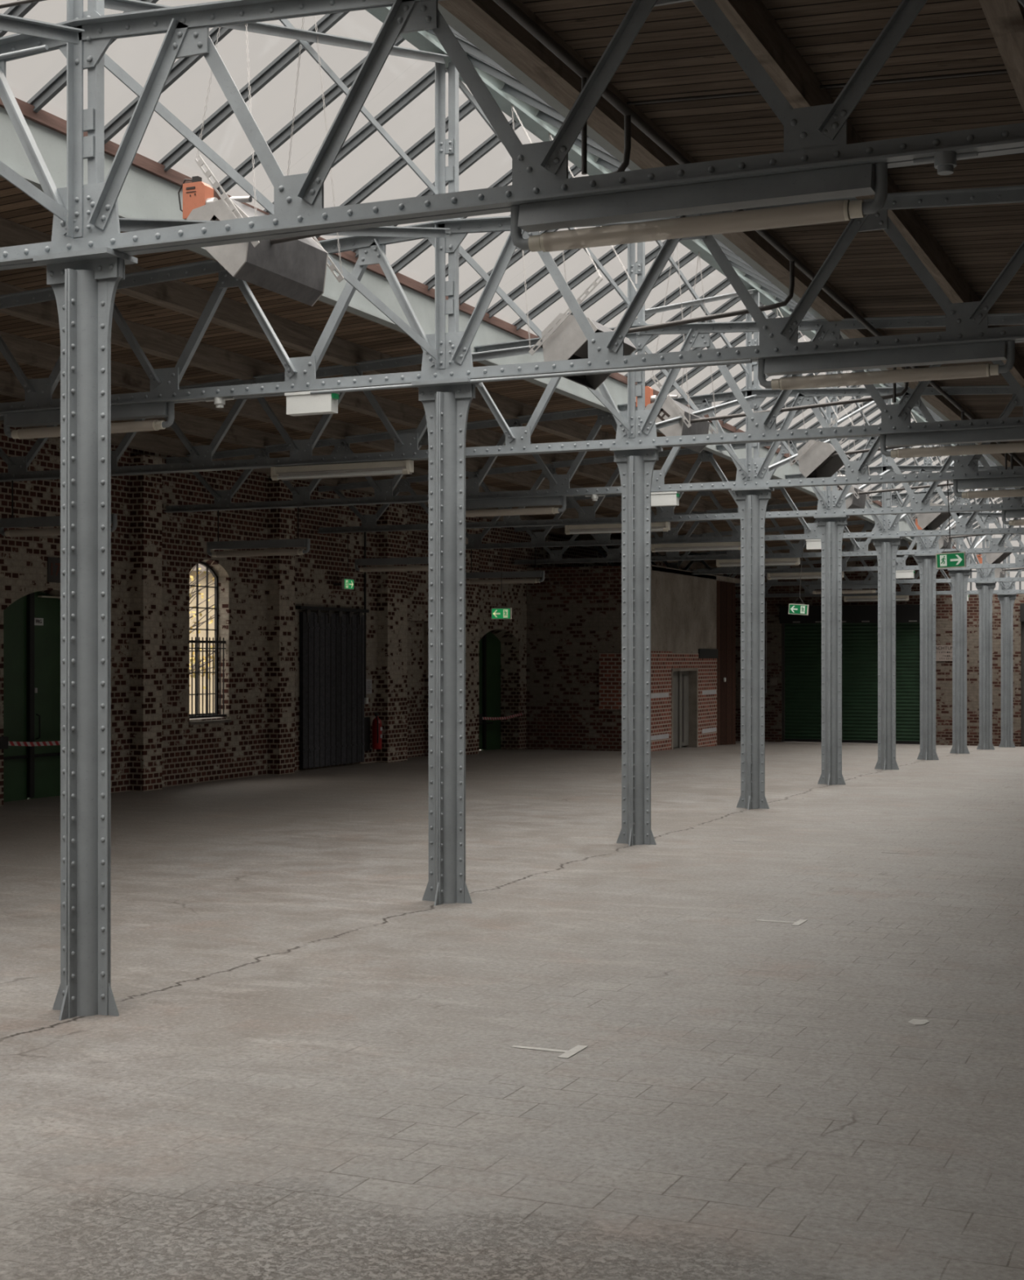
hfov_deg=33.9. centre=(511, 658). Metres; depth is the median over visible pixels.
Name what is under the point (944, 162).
junction box
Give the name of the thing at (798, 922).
tape
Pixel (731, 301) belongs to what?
skylight
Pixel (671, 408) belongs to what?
heater
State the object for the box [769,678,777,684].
meter box
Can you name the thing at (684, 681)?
door
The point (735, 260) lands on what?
skylight
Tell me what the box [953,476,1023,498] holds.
fitting
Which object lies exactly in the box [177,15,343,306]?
heater
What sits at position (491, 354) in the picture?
brace
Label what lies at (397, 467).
fitting
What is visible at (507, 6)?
roof beam
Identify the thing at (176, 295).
roof purlin
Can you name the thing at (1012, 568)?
gas pipe
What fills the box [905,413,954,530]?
heater
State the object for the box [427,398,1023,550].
roof truss
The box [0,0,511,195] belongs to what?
skylight
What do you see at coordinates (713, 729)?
trim
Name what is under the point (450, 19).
trim
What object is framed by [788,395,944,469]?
skylight
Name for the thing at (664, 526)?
fitting
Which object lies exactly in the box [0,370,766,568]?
roof purlin
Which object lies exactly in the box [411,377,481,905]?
column
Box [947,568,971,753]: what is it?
column
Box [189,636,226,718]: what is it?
iron grille
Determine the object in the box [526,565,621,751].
wall
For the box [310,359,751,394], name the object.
conduit
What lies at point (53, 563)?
panel
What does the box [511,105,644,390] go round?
heater
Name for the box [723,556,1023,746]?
wall
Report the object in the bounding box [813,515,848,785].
column
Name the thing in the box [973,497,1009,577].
heater
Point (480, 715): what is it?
bracket
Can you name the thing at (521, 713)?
barrier tape
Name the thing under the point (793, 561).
fitting
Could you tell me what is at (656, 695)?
trim
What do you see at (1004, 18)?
roof purlin
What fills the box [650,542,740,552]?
fitting
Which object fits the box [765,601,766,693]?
conduit
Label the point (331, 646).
door
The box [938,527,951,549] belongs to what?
hood
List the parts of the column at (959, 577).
cap plate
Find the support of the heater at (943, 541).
hanging from the trim at (423, 40)
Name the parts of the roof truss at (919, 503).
gusset plate, gusset plate, gusset plate, gusset plate, gusset plate, gusset plate, gusset plate, gusset plate, gusset plate, ridge post, gusset plate, gusset plate, gusset plate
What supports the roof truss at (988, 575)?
on the column at (985, 589)
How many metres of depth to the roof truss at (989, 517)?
33.85 m
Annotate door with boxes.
[3,591,60,802]
[295,605,368,768]
[479,631,500,750]
[671,667,697,749]
[779,604,919,744]
[1019,603,1023,746]
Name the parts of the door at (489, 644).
post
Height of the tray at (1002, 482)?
0.100 m
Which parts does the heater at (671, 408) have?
chain, plate, slotted rail, chain, chain, slotted rail, chain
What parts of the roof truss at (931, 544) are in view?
gusset plate, gusset plate, gusset plate, gusset plate, gusset plate, gusset plate, gusset plate, ridge post, gusset plate, gusset plate, gusset plate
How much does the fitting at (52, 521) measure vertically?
0.626 m
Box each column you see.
[32,247,137,1020]
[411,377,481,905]
[609,445,662,845]
[731,486,773,809]
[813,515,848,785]
[871,536,902,769]
[914,554,938,759]
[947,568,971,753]
[974,582,996,749]
[996,593,1017,747]
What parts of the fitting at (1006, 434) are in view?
arm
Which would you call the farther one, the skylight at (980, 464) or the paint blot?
the skylight at (980, 464)
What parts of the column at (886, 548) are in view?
cap plate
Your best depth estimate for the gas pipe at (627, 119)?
8.61 m
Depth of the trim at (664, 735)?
33.20 m
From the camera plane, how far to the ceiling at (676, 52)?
9.35 m
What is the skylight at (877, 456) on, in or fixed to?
on the trim at (46, 119)
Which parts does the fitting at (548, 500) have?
arm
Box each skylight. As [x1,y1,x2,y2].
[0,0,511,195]
[263,52,630,304]
[485,225,797,352]
[624,285,816,414]
[720,368,933,448]
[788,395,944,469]
[861,444,997,495]
[880,454,1020,515]
[913,487,1023,528]
[950,497,1002,545]
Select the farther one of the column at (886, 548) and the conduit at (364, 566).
the conduit at (364, 566)
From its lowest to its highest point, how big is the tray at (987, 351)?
0.100 m
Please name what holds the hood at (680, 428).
attached to the heater at (671, 408)
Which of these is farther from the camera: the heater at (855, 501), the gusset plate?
the heater at (855, 501)
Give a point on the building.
(202, 583)
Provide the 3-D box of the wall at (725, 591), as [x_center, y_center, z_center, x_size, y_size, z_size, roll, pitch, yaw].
[4.610,0.200,37.831,0.320,4.000,1.900,0,0,23]
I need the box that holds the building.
[189,564,214,714]
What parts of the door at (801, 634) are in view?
guide rail, rail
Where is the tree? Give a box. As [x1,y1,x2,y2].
[189,564,214,688]
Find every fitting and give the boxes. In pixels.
[0,480,116,537]
[3,401,173,439]
[206,506,310,557]
[270,459,413,480]
[354,531,428,572]
[465,496,565,517]
[465,546,544,584]
[510,162,887,252]
[564,521,670,534]
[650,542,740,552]
[715,557,799,567]
[757,340,1014,390]
[767,571,843,579]
[808,583,877,594]
[843,595,908,601]
[880,426,1023,457]
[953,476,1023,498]
[1001,509,1023,525]
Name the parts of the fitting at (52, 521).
arm, hanger rod, arm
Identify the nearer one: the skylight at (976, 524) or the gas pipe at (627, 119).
the gas pipe at (627, 119)
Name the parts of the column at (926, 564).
cap plate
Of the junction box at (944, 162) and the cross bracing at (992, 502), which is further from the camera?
the cross bracing at (992, 502)
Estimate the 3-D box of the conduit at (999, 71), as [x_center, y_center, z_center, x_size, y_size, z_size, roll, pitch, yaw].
[1.782,-3.041,8.918,2.851,0.160,0.017,0,0,23]
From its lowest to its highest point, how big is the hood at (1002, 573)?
0.444 m
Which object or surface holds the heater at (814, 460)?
hanging from the trim at (423, 40)
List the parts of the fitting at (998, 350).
arm, arm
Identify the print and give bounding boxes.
[186,186,195,196]
[935,651,952,659]
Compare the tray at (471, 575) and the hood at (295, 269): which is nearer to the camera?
the hood at (295, 269)
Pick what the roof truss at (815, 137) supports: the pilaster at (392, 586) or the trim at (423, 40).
the trim at (423, 40)
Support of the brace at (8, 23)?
attached to the trim at (423, 40)
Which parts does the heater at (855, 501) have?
plate, slotted rail, chain, slotted rail, chain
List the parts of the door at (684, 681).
post, dark panel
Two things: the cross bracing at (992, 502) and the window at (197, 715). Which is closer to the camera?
the window at (197, 715)
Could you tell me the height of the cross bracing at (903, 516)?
2.147 m
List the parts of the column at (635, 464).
cap plate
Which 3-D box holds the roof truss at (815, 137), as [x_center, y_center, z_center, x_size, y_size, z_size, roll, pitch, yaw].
[-2.046,-3.064,8.072,15.900,2.272,0.150,0,0,23]
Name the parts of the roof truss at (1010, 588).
gusset plate, gusset plate, ridge post, gusset plate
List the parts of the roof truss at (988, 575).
gusset plate, gusset plate, gusset plate, gusset plate, ridge post, gusset plate, gusset plate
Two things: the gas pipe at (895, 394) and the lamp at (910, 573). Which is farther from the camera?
the lamp at (910, 573)
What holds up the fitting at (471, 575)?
hanging from the roof truss at (891, 522)
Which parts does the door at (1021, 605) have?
guide rail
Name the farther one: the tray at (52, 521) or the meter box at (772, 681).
the meter box at (772, 681)
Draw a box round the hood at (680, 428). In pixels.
[672,399,709,453]
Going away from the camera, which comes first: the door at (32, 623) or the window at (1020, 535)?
the door at (32, 623)
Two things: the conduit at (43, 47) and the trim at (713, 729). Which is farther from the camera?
the trim at (713, 729)
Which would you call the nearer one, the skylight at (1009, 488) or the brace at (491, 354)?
the brace at (491, 354)
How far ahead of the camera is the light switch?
27.30 m
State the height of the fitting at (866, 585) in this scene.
0.206 m
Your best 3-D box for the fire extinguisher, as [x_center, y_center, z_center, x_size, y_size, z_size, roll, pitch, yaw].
[-2.273,1.190,27.366,0.222,0.620,0.380,0,0,23]
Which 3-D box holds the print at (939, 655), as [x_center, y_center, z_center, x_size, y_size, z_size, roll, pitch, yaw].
[10.968,-0.070,42.505,0.504,0.200,0.003,0,0,23]
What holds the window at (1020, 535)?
in the wall at (944, 602)
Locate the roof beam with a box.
[493,0,1023,467]
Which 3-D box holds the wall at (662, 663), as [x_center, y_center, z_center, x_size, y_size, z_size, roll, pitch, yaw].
[3.416,1.030,34.752,0.300,2.340,4.700,0,0,23]
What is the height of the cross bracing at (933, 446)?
2.170 m
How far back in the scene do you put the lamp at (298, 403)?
12.11 m
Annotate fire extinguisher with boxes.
[364,711,382,751]
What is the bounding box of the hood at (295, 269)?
[229,197,327,306]
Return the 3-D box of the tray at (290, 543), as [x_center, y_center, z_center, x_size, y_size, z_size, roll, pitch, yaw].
[-3.278,-1.470,21.687,1.440,0.100,0.110,0,0,23]
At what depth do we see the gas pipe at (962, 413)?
19.41 m
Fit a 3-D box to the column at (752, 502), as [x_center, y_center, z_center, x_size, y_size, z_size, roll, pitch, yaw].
[2.731,-0.113,19.080,0.430,3.625,0.384,0,0,23]
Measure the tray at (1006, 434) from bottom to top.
0.100 m
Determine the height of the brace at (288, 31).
2.094 m
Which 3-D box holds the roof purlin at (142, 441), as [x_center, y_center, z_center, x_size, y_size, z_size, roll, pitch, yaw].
[-3.669,-2.491,23.601,0.150,0.715,47.200,0,0,23]
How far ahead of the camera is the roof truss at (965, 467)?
19.39 m
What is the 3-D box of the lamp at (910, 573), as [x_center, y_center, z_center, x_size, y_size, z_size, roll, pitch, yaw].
[7.813,-1.671,33.477,0.393,0.155,0.116,0,0,23]
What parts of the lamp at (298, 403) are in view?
lid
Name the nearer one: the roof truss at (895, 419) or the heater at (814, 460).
the roof truss at (895, 419)
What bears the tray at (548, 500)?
on the fitting at (548, 500)
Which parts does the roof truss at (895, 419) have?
gusset plate, gusset plate, gusset plate, gusset plate, gusset plate, gusset plate, gusset plate, ridge post, gusset plate, gusset plate, gusset plate, gusset plate, gusset plate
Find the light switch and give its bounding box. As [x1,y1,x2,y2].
[364,697,368,703]
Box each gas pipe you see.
[270,77,631,244]
[540,260,794,347]
[690,366,908,422]
[796,411,964,461]
[856,453,1013,494]
[946,534,985,538]
[1001,568,1023,570]
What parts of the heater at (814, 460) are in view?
chain, chain, slotted rail, plate, burner, chain, plate, slotted rail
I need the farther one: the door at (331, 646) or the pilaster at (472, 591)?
the pilaster at (472, 591)
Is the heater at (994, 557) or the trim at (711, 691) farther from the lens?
the trim at (711, 691)
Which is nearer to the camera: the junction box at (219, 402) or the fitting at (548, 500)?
the junction box at (219, 402)
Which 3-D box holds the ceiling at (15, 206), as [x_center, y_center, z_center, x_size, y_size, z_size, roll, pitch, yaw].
[-1.247,-2.753,22.550,6.740,0.907,47.200,0,0,23]
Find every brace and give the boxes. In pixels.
[0,13,84,222]
[103,0,449,359]
[445,67,639,431]
[644,240,756,475]
[751,293,831,504]
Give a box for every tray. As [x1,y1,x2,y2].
[0,514,112,528]
[4,401,168,427]
[208,538,306,550]
[355,556,428,565]
[465,496,562,508]
[465,570,542,578]
[764,341,1006,376]
[810,583,877,589]
[884,426,1023,447]
[957,476,1023,489]
[1005,509,1023,518]
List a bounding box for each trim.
[0,97,955,548]
[0,106,917,545]
[365,6,1002,497]
[437,3,1003,466]
[532,564,740,583]
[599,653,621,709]
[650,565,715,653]
[650,693,668,698]
[650,733,668,740]
[697,648,717,657]
[702,689,715,694]
[702,727,715,733]
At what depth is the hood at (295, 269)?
9.63 m
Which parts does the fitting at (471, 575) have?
hanger rod, arm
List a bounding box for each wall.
[0,423,688,806]
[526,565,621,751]
[650,651,716,751]
[715,580,735,745]
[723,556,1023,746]
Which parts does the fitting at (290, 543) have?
arm, hanger rod, arm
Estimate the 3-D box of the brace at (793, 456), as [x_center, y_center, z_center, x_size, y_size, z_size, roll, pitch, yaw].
[3.527,-3.114,20.915,0.150,2.094,3.813,0,0,23]
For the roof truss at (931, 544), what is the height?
2.272 m
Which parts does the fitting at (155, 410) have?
arm, arm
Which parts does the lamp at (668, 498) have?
lid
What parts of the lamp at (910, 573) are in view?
lid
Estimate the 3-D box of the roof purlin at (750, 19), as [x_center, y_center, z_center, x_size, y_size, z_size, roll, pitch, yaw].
[6.074,-2.727,19.373,0.150,0.715,47.200,0,0,23]
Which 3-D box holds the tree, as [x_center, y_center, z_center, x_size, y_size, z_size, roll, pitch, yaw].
[-6.332,0.056,31.459,2.681,4.296,2.930,0,0,-24]
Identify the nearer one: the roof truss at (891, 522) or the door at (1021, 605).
the roof truss at (891, 522)
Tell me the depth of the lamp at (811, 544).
26.67 m
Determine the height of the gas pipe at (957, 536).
0.488 m
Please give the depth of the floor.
7.53 m
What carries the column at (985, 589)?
on the floor
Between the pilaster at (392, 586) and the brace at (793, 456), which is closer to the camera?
the brace at (793, 456)
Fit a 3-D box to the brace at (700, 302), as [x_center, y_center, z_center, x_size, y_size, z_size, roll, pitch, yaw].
[1.934,-3.118,17.245,0.150,2.094,3.813,0,0,23]
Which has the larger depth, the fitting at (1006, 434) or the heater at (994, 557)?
the heater at (994, 557)
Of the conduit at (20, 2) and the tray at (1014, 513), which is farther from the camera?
the tray at (1014, 513)
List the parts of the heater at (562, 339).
chain, chain, chain, slotted rail, plate, burner, chain, plate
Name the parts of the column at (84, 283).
cap plate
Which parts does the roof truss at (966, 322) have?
gusset plate, gusset plate, gusset plate, gusset plate, gusset plate, ridge post, gusset plate, gusset plate, gusset plate, gusset plate, gusset plate, gusset plate, gusset plate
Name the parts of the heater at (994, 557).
plate, plate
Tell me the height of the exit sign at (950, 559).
0.958 m
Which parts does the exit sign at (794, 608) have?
frame, doorway panel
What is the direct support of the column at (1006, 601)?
on the floor
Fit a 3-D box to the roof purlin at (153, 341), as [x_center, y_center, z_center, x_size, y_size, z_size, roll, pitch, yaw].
[-0.421,-2.668,22.192,0.150,0.715,47.200,0,0,23]
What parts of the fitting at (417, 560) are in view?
arm, hanger rod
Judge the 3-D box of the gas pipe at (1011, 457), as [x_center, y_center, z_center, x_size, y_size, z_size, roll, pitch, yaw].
[5.627,-2.545,23.221,2.419,0.488,0.652,0,0,23]
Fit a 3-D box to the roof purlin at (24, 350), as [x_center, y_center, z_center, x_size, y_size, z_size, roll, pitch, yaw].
[-1.504,-2.609,22.661,0.150,0.715,47.200,0,0,23]
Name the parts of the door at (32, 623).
post, cross rail, pull handle, name plate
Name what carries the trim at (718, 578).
attached to the wall at (238, 748)
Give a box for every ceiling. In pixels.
[0,177,916,567]
[520,0,1023,462]
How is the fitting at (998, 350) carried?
hanging from the roof truss at (966, 322)
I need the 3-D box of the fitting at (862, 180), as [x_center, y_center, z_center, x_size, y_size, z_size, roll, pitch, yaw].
[0.729,-1.823,6.867,1.597,0.206,0.110,0,0,23]
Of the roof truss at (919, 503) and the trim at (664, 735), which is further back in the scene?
the trim at (664, 735)
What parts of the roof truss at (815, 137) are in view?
gusset plate, ridge post, gusset plate, gusset plate, gusset plate, gusset plate, gusset plate, gusset plate, gusset plate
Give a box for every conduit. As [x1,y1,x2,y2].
[0,0,46,8]
[0,44,48,59]
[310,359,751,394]
[364,565,365,697]
[626,69,1007,105]
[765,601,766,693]
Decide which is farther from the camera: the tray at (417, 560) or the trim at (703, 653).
the trim at (703, 653)
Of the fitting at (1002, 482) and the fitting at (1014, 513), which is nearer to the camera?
the fitting at (1002, 482)
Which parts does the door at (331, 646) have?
rail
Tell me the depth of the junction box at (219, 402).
12.42 m
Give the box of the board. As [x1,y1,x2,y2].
[935,644,952,661]
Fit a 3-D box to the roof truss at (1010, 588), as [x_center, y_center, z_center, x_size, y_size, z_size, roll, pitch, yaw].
[11.687,-2.663,39.721,15.900,2.272,0.150,0,0,23]
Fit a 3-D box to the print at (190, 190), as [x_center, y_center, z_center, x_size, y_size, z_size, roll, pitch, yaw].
[-1.832,-2.663,9.601,0.065,0.054,0.003,0,0,23]
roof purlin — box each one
[0,217,875,551]
[0,281,855,566]
[0,331,810,568]
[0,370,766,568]
[0,402,723,575]
[437,0,1023,466]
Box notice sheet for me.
[365,679,371,693]
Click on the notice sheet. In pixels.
(368, 682)
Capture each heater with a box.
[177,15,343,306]
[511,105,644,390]
[635,245,717,453]
[776,307,853,478]
[822,370,872,508]
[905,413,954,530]
[915,444,956,549]
[973,488,1015,564]
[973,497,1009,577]
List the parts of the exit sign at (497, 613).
frame, doorway panel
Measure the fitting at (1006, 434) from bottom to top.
0.206 m
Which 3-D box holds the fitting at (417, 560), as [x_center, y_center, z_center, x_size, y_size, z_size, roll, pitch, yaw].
[-1.686,-1.623,25.357,1.547,0.626,0.110,0,0,23]
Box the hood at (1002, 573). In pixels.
[999,568,1005,577]
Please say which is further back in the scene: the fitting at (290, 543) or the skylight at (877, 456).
the skylight at (877, 456)
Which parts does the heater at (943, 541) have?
plate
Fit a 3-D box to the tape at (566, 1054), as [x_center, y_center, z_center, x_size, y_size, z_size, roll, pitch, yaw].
[0.145,1.698,7.311,0.305,0.002,0.240,0,0,23]
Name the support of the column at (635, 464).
on the floor
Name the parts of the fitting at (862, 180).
arm, arm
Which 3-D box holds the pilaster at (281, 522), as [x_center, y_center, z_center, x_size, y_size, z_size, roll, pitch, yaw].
[-3.409,-0.400,24.802,0.220,4.400,0.430,0,0,23]
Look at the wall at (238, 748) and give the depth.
23.89 m
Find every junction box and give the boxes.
[204,396,234,408]
[584,493,604,501]
[912,151,977,175]
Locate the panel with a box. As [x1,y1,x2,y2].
[47,556,60,582]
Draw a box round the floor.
[0,740,1023,1279]
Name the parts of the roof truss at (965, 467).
gusset plate, gusset plate, gusset plate, gusset plate, gusset plate, gusset plate, gusset plate, gusset plate, gusset plate, gusset plate, gusset plate, ridge post, gusset plate, gusset plate, gusset plate, gusset plate, gusset plate, gusset plate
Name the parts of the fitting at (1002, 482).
arm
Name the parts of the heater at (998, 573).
plate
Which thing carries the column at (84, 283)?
on the floor
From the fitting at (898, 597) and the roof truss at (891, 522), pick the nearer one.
the roof truss at (891, 522)
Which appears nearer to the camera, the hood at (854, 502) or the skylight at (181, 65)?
the skylight at (181, 65)
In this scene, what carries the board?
attached to the wall at (944, 602)
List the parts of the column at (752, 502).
cap plate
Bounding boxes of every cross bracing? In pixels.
[837,371,889,527]
[885,399,924,546]
[932,444,962,548]
[963,488,986,575]
[985,497,1004,586]
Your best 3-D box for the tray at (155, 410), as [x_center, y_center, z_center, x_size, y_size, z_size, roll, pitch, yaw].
[-3.275,-1.876,12.965,1.490,0.100,0.110,0,0,23]
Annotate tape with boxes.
[8,741,60,746]
[482,712,522,719]
[510,1044,587,1058]
[755,919,807,925]
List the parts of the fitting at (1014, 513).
arm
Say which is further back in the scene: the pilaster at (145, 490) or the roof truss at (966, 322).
the pilaster at (145, 490)
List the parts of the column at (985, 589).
cap plate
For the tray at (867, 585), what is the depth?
37.50 m
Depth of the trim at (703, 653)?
36.18 m
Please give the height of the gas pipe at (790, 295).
0.488 m
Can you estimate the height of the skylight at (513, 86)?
1.032 m
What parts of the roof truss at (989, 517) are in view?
gusset plate, gusset plate, gusset plate, gusset plate, gusset plate, gusset plate, ridge post, gusset plate, gusset plate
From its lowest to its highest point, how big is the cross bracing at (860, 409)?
2.122 m
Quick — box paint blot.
[907,1018,928,1025]
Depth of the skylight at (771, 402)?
25.06 m
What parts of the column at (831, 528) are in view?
cap plate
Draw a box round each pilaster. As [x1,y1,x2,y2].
[129,454,161,791]
[267,480,294,774]
[377,503,407,762]
[465,516,479,755]
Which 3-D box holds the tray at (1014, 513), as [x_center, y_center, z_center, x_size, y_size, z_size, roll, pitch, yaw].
[7.098,-1.872,21.545,1.490,0.100,0.110,0,0,23]
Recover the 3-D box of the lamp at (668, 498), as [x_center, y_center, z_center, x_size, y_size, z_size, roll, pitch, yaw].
[1.742,-1.843,19.487,0.393,0.155,0.116,0,0,23]
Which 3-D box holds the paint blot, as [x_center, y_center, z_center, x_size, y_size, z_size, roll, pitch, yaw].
[1.898,1.698,7.854,0.090,0.002,0.140,0,0,23]
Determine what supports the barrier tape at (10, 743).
attached to the bracket
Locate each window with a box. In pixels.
[188,561,231,724]
[969,517,1023,594]
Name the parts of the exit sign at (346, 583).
wall arm, frame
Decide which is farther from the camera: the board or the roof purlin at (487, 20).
the board
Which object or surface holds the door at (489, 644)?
in the wall at (238, 748)
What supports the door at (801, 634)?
in the wall at (944, 602)
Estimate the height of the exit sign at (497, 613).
1.352 m
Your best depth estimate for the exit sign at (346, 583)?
26.32 m
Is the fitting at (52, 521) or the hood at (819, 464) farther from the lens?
the hood at (819, 464)
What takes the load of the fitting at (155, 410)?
hanging from the roof truss at (966, 322)
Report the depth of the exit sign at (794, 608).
26.82 m
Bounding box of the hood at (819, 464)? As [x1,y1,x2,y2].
[806,443,850,478]
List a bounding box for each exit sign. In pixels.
[333,571,353,590]
[491,527,511,619]
[788,539,808,615]
[935,480,965,568]
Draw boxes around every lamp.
[37,595,60,598]
[284,389,339,416]
[650,491,679,506]
[805,539,821,549]
[895,569,915,578]
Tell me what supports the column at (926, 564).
on the floor
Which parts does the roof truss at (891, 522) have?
gusset plate, gusset plate, gusset plate, gusset plate, gusset plate, gusset plate, gusset plate, gusset plate, ridge post, gusset plate, gusset plate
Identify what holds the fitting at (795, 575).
hanging from the roof truss at (989, 517)
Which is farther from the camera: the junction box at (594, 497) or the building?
the building
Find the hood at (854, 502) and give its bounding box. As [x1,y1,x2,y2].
[848,484,866,508]
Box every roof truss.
[0,0,1023,270]
[0,61,1023,416]
[0,241,1023,482]
[163,287,1023,512]
[316,371,1023,533]
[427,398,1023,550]
[513,444,1023,564]
[581,488,1023,574]
[650,488,1023,586]
[687,518,1023,597]
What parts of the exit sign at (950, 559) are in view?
doorway panel, frame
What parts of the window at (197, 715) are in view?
frame, sill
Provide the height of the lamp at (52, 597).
0.018 m
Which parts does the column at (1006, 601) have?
cap plate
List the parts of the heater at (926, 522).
slotted rail, plate, plate, slotted rail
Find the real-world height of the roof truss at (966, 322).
2.272 m
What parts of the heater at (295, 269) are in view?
chain, plate, slotted rail, chain, chain, plate, slotted rail, chain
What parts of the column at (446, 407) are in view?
cap plate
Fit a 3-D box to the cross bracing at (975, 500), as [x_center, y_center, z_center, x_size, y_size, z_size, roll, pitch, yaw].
[9.527,-2.893,34.744,0.150,2.193,3.466,0,0,23]

